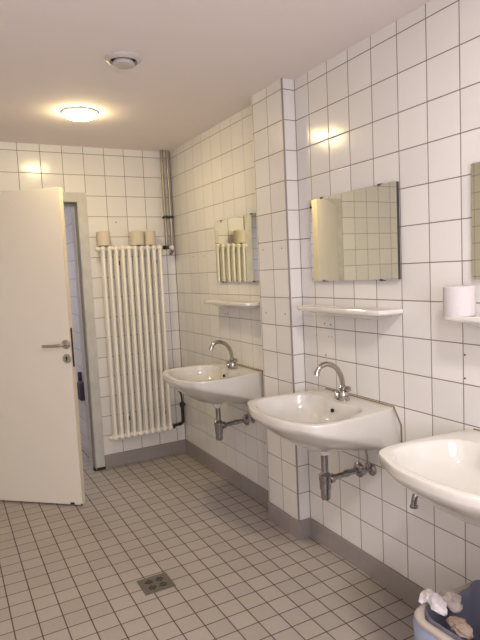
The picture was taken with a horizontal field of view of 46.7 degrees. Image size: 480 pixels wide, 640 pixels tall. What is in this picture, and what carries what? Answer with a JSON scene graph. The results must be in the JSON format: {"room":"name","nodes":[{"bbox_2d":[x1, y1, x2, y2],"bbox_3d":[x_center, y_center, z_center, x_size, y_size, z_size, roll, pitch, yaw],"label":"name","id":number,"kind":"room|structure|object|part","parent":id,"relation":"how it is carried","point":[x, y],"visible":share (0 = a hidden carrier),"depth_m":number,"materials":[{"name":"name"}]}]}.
{"room":"public restroom","nodes":[
{"label":"public restroom","id":0,"kind":"room"},
{"bbox_2d":[64,207,88,450],"bbox_3d":[-1.745,-0.147,5.463,0.115,2.404,2.730,-5,6,-28],"label":"wall","id":1,"kind":"structure","parent":0,"point":[67,210],"depth_m":4.71,"materials":[{"name":"paint"}]},
{"bbox_2d":[77,372,84,400],"bbox_3d":[-1.323,0.552,4.622,0.050,0.220,0.155,-5,6,-28],"label":"wall dispenser","id":2,"kind":"object","parent":1,"relation":"attached to","point":[80,384],"visible":0.87,"depth_m":4.56,"materials":[{"name":"black plastic"}]},
{"bbox_3d":[-1.348,0.548,4.688,0.030,0.220,0.015,-5,6,-28],"label":"plate","id":3,"kind":"part","parent":2,"relation":"part of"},
{"bbox_2d":[0,142,184,455],"bbox_3d":[-1.694,-0.009,3.877,2.903,2.404,0.121,-5,6,-28],"label":"wall","id":4,"kind":"structure","parent":0,"point":[122,188],"depth_m":4.20,"materials":[{"name":"tile"}]},
{"bbox_2d":[0,187,105,504],"bbox_3d":[-1.413,0.161,3.682,1.038,2.075,0.772,-5,6,-28],"label":"door","id":5,"kind":"structure","parent":4,"relation":"in","point":[41,460],"depth_m":3.54,"materials":[{"name":"paint"}]},
{"bbox_3d":[-1.152,0.161,3.435,0.153,0.023,0.054,-3,5,-3],"label":"handle","id":6,"kind":"part","parent":5,"relation":"part of","materials":[{"name":"silver metal"}]},
{"bbox_3d":[-1.050,0.171,3.481,0.001,0.245,0.020,-1,5,14],"label":"lock plate","id":7,"kind":"part","parent":5,"relation":"part of","materials":[{"name":"metal"}]},
{"bbox_3d":[-1.072,1.127,4.230,0.086,0.022,0.056,-5,6,-28],"label":"scuff plate","id":8,"kind":"part","parent":5,"relation":"part of","materials":[{"name":"metal"}]},
{"bbox_2d":[95,245,179,440],"bbox_3d":[-0.761,0.160,4.250,0.598,1.450,0.127,-5,6,-28],"label":"radiator","id":9,"kind":"object","parent":4,"relation":"attached to","point":[141,249],"visible":1,"depth_m":4.20,"materials":[{"name":"metal"}]},
{"bbox_2d":[96,231,110,246],"bbox_3d":[-0.998,-0.593,4.060,0.100,0.105,0.100,-5,6,-28],"label":"paper roll","id":10,"kind":"object","parent":9,"relation":"on","point":[102,237],"visible":0.94,"depth_m":4.02,"materials":[{"name":"paper"}]},
{"bbox_2d":[130,231,144,245],"bbox_3d":[-0.774,-0.614,4.179,0.106,0.105,0.106,-5,6,-28],"label":"paper roll","id":11,"kind":"object","parent":9,"relation":"on","point":[136,237],"visible":0.97,"depth_m":4.13,"materials":[{"name":"paper"}]},
{"bbox_2d":[144,231,155,244],"bbox_3d":[-0.685,-0.623,4.227,0.086,0.105,0.086,-5,6,-28],"label":"paper roll","id":12,"kind":"object","parent":9,"relation":"on","point":[149,236],"visible":0.94,"depth_m":4.19,"materials":[{"name":"paper"}]},
{"bbox_2d":[105,439,185,468],"bbox_3d":[-1.610,1.140,3.924,2.663,0.103,0.006,-5,6,-28],"label":"baseboard","id":13,"kind":"structure","parent":4,"relation":"attached to","point":[147,453],"depth_m":4.38,"materials":[{"name":"tile"}]},
{"bbox_2d":[160,150,167,245],"bbox_3d":[-0.590,-0.942,4.303,0.038,0.728,0.075,-5,6,-28],"label":"pipe","id":14,"kind":"object","parent":4,"relation":"attached to","point":[165,216],"visible":0.99,"depth_m":4.28,"materials":[{"name":"metal"}]},
{"bbox_2d":[0,443,416,639],"bbox_3d":[-1.009,1.300,2.827,2.903,0.080,8.220,-5,6,-28],"label":"floor","id":15,"kind":"structure","parent":0,"point":[68,571],"depth_m":2.72,"materials":[{"name":"tile"}]},
{"bbox_2d":[136,572,175,595],"bbox_3d":[-0.398,1.247,2.629,0.149,0.003,0.139,-5,6,-28],"label":"floor drain","id":16,"kind":"object","parent":15,"relation":"on","point":[159,582],"visible":1,"depth_m":2.62,"materials":[{"name":"metal"}]},
{"bbox_2d":[413,580,479,639],"bbox_3d":[0.789,1.077,1.682,0.407,0.392,0.412,-5,6,-28],"label":"waste bin","id":17,"kind":"object","parent":15,"relation":"on","point":[427,624],"visible":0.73,"depth_m":1.78,"materials":[{"name":"plastic"}]},
{"bbox_2d":[418,589,447,615],"bbox_3d":[0.621,0.892,1.767,0.072,0.043,0.113,-5,6,-28],"label":"crumpled tissue","id":18,"kind":"object","parent":17,"relation":"in","point":[437,604],"visible":1,"depth_m":1.75,"materials":[{"name":"white paper"}]},
{"bbox_2d":[439,589,462,612],"bbox_3d":[0.677,0.895,1.780,0.074,0.043,0.090,-5,6,-28],"label":"paper towel","id":19,"kind":"object","parent":17,"relation":"in","point":[453,600],"visible":0.82,"depth_m":1.76,"materials":[{"name":"beige paper"}]},
{"bbox_2d":[446,616,472,638],"bbox_3d":[0.660,0.917,1.665,0.064,0.035,0.093,-5,6,-28],"label":"paper towel","id":20,"kind":"object","parent":17,"relation":"in","point":[459,625],"visible":1,"depth_m":1.65,"materials":[{"name":"beige paper"}]},
{"bbox_2d":[0,0,430,151],"bbox_3d":[-1.127,-1.181,2.606,2.903,0.100,8.220,-5,6,-28],"label":"ceiling","id":21,"kind":"structure","parent":0,"point":[203,62],"depth_m":2.43,"materials":[{"name":"paint"}]},
{"bbox_2d":[61,107,97,120],"bbox_3d":[-0.918,-1.173,3.186,0.206,0.040,0.206,-5,6,-28],"label":"recessed light","id":22,"kind":"object","parent":21,"relation":"in","point":[72,113],"visible":1,"depth_m":3.13,"materials":[{"name":"white plastic"}]},
{"bbox_2d":[104,51,141,69],"bbox_3d":[-0.510,-1.127,2.431,0.160,0.034,0.160,-5,6,-28],"label":"ceiling vent","id":23,"kind":"object","parent":21,"relation":"in","point":[123,60],"visible":1,"depth_m":2.40,"materials":[{"name":"plastic"}]},
{"bbox_2d":[251,78,310,527],"bbox_3d":[0.224,-0.025,3.036,0.078,2.404,0.309,-5,6,-28],"label":"wall pillar","id":24,"kind":"structure","parent":0,"point":[266,105],"depth_m":2.97,"materials":[{"name":"tile"}]},
{"bbox_2d":[268,501,310,539],"bbox_3d":[0.273,1.120,3.136,0.076,0.103,0.321,-5,6,-28],"label":"baseboard","id":25,"kind":"structure","parent":24,"relation":"attached to","point":[301,530],"depth_m":3.05,"materials":[{"name":"tile"}]},
{"bbox_2d":[170,0,479,593],"bbox_3d":[0.802,0.024,2.171,0.121,2.404,5.490,-5,6,-28],"label":"wall","id":26,"kind":"structure","parent":0,"point":[401,103],"depth_m":2.40,"materials":[{"name":"tile"}]},
{"bbox_2d":[165,150,173,255],"bbox_3d":[-0.549,-0.907,4.328,0.038,0.804,0.077,-5,6,-28],"label":"pipe","id":27,"kind":"object","parent":26,"relation":"attached to","point":[170,216],"visible":0.88,"depth_m":4.30,"materials":[{"name":"metal"}]},
{"bbox_2d":[169,152,185,438],"bbox_3d":[-0.499,-0.168,4.442,0.004,2.301,0.004,-5,6,-28],"label":"trim","id":28,"kind":"structure","parent":26,"relation":"attached to","point":[169,152],"depth_m":4.42,"materials":[{"name":"tile"}]},
{"bbox_2d":[179,391,184,425],"bbox_3d":[-0.479,0.704,4.465,0.069,0.277,0.085,-5,6,-28],"label":"pipe","id":29,"kind":"object","parent":26,"relation":"attached to","point":[182,404],"visible":0.98,"depth_m":4.44,"materials":[{"name":"metal"}]},
{"bbox_2d":[163,340,263,440],"bbox_3d":[-0.194,0.447,3.435,0.518,0.633,0.569,-5,6,-28],"label":"washbasin","id":30,"kind":"object","parent":26,"relation":"attached to","point":[217,384],"visible":0.96,"depth_m":3.31,"materials":[{"name":"ceramic"}]},
{"bbox_2d":[163,362,263,404],"bbox_3d":[-0.196,0.423,3.433,0.516,0.208,0.567,-5,6,-28],"label":"basin","id":31,"kind":"object","parent":30,"relation":"in","point":[215,383],"depth_m":3.27,"materials":[{"name":"white ceramic"}]},
{"bbox_2d":[214,420,222,440],"bbox_3d":[-0.131,0.692,3.485,0.058,0.130,0.058,-5,6,-28],"label":"trap","id":32,"kind":"object","parent":30,"relation":"on","point":[218,424],"depth_m":3.46,"materials":[{"name":"silver metal"}]},
{"bbox_2d":[209,340,237,368],"bbox_3d":[-0.106,0.217,3.467,0.188,0.189,0.072,-5,6,-28],"label":"tap","id":33,"kind":"object","parent":30,"relation":"on","point":[232,364],"depth_m":3.48,"materials":[{"name":"silver metal"}]},
{"bbox_3d":[-0.036,0.656,3.534,0.177,0.044,0.043,-5,6,-28],"label":"trap arm","id":34,"kind":"part","parent":30,"relation":"part of","materials":[{"name":"silver metal"}]},
{"bbox_2d":[204,299,259,308],"bbox_3d":[-0.057,-0.094,3.492,0.128,0.050,0.618,-5,6,-28],"label":"wall shelf","id":35,"kind":"object","parent":26,"relation":"attached to","point":[235,304],"visible":0.96,"depth_m":3.39,"materials":[{"name":"ceramic"}]},
{"bbox_2d":[214,213,258,281],"bbox_3d":[-0.016,-0.439,3.470,0.020,0.405,0.590,-5,6,-28],"label":"mirror","id":36,"kind":"object","parent":26,"relation":"attached to","point":[236,245],"visible":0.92,"depth_m":3.45,"materials":[{"name":"clear glass"}]},
{"bbox_2d":[281,78,299,520],"bbox_3d":[0.262,-0.065,2.881,0.010,2.301,0.010,-5,6,-28],"label":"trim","id":37,"kind":"structure","parent":26,"relation":"attached to","point":[281,78],"depth_m":2.86,"materials":[{"name":"white tile"}]},
{"bbox_2d":[294,84,310,517],"bbox_3d":[0.328,-0.071,2.913,0.002,2.301,0.002,-5,6,-28],"label":"trim","id":38,"kind":"structure","parent":26,"relation":"attached to","point":[294,84],"depth_m":2.89,"materials":[{"name":"tile"}]},
{"bbox_2d":[186,440,423,607],"bbox_3d":[0.803,1.175,2.241,0.006,0.103,5.244,-5,6,-28],"label":"baseboard","id":39,"kind":"structure","parent":26,"relation":"attached to","point":[406,589],"depth_m":2.79,"materials":[{"name":"tile"}]},
{"bbox_2d":[247,361,402,500],"bbox_3d":[0.326,0.508,2.473,0.518,0.633,0.569,-5,6,-28],"label":"washbasin","id":40,"kind":"object","parent":26,"relation":"attached to","point":[325,421],"visible":1,"depth_m":2.40,"materials":[{"name":"ceramic"}]},
{"bbox_2d":[247,389,400,451],"bbox_3d":[0.324,0.483,2.470,0.516,0.208,0.567,-5,6,-28],"label":"basin","id":41,"kind":"object","parent":40,"relation":"in","point":[314,420],"depth_m":2.34,"materials":[{"name":"white ceramic"}]},
{"bbox_2d":[319,472,331,500],"bbox_3d":[0.389,0.753,2.523,0.058,0.130,0.058,-5,6,-28],"label":"trap","id":42,"kind":"object","parent":40,"relation":"on","point":[325,478],"depth_m":2.50,"materials":[{"name":"silver metal"}]},
{"bbox_2d":[314,361,350,400],"bbox_3d":[0.414,0.278,2.505,0.188,0.189,0.072,-5,6,-28],"label":"tap","id":43,"kind":"object","parent":40,"relation":"on","point":[341,395],"depth_m":2.52,"materials":[{"name":"silver metal"}]},
{"bbox_3d":[0.484,0.717,2.572,0.177,0.044,0.043,-5,6,-28],"label":"trap arm","id":44,"kind":"part","parent":40,"relation":"part of","materials":[{"name":"silver metal"}]},
{"bbox_2d":[297,304,402,319],"bbox_3d":[0.468,-0.032,2.521,0.128,0.050,0.618,-5,6,-28],"label":"wall shelf","id":45,"kind":"object","parent":26,"relation":"attached to","point":[371,313],"visible":1,"depth_m":2.43,"materials":[{"name":"ceramic"}]},
{"bbox_2d":[309,181,400,281],"bbox_3d":[0.501,-0.378,2.512,0.020,0.405,0.595,-5,6,-28],"label":"mirror","id":46,"kind":"object","parent":26,"relation":"attached to","point":[355,235],"visible":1,"depth_m":2.46,"materials":[{"name":"clear glass"}]},
{"bbox_2d":[410,493,417,508],"bbox_3d":[0.722,0.692,2.204,0.105,0.099,0.052,-5,6,-28],"label":"drain pipe","id":47,"kind":"object","parent":26,"relation":"attached to","point":[413,505],"visible":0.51,"depth_m":2.19,"materials":[{"name":"silver metal"}]},
{"bbox_2d":[378,428,479,527],"bbox_3d":[0.744,0.558,1.698,0.518,0.630,0.569,-5,6,-28],"label":"washbasin","id":48,"kind":"object","parent":26,"relation":"attached to","point":[443,470],"visible":1,"depth_m":1.84,"materials":[{"name":"ceramic"}]},
{"bbox_2d":[443,313,479,326],"bbox_3d":[0.899,0.018,1.722,0.128,0.050,0.618,-5,6,-28],"label":"wall shelf","id":49,"kind":"object","parent":26,"relation":"attached to","point":[470,320],"visible":0.77,"depth_m":1.88,"materials":[{"name":"ceramic"}]},
{"bbox_2d":[443,285,475,315],"bbox_3d":[0.765,-0.067,1.938,0.107,0.104,0.107,-5,6,-28],"label":"paper roll","id":50,"kind":"object","parent":49,"relation":"on","point":[458,300],"visible":0.98,"depth_m":1.89,"materials":[{"name":"paper"}]},
{"bbox_2d":[471,162,479,278],"bbox_3d":[0.956,-0.325,1.671,0.020,0.405,0.600,-5,6,-28],"label":"mirror","id":51,"kind":"object","parent":26,"relation":"attached to","point":[475,167],"visible":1,"depth_m":1.92,"materials":[{"name":"clear glass"}]}
]}

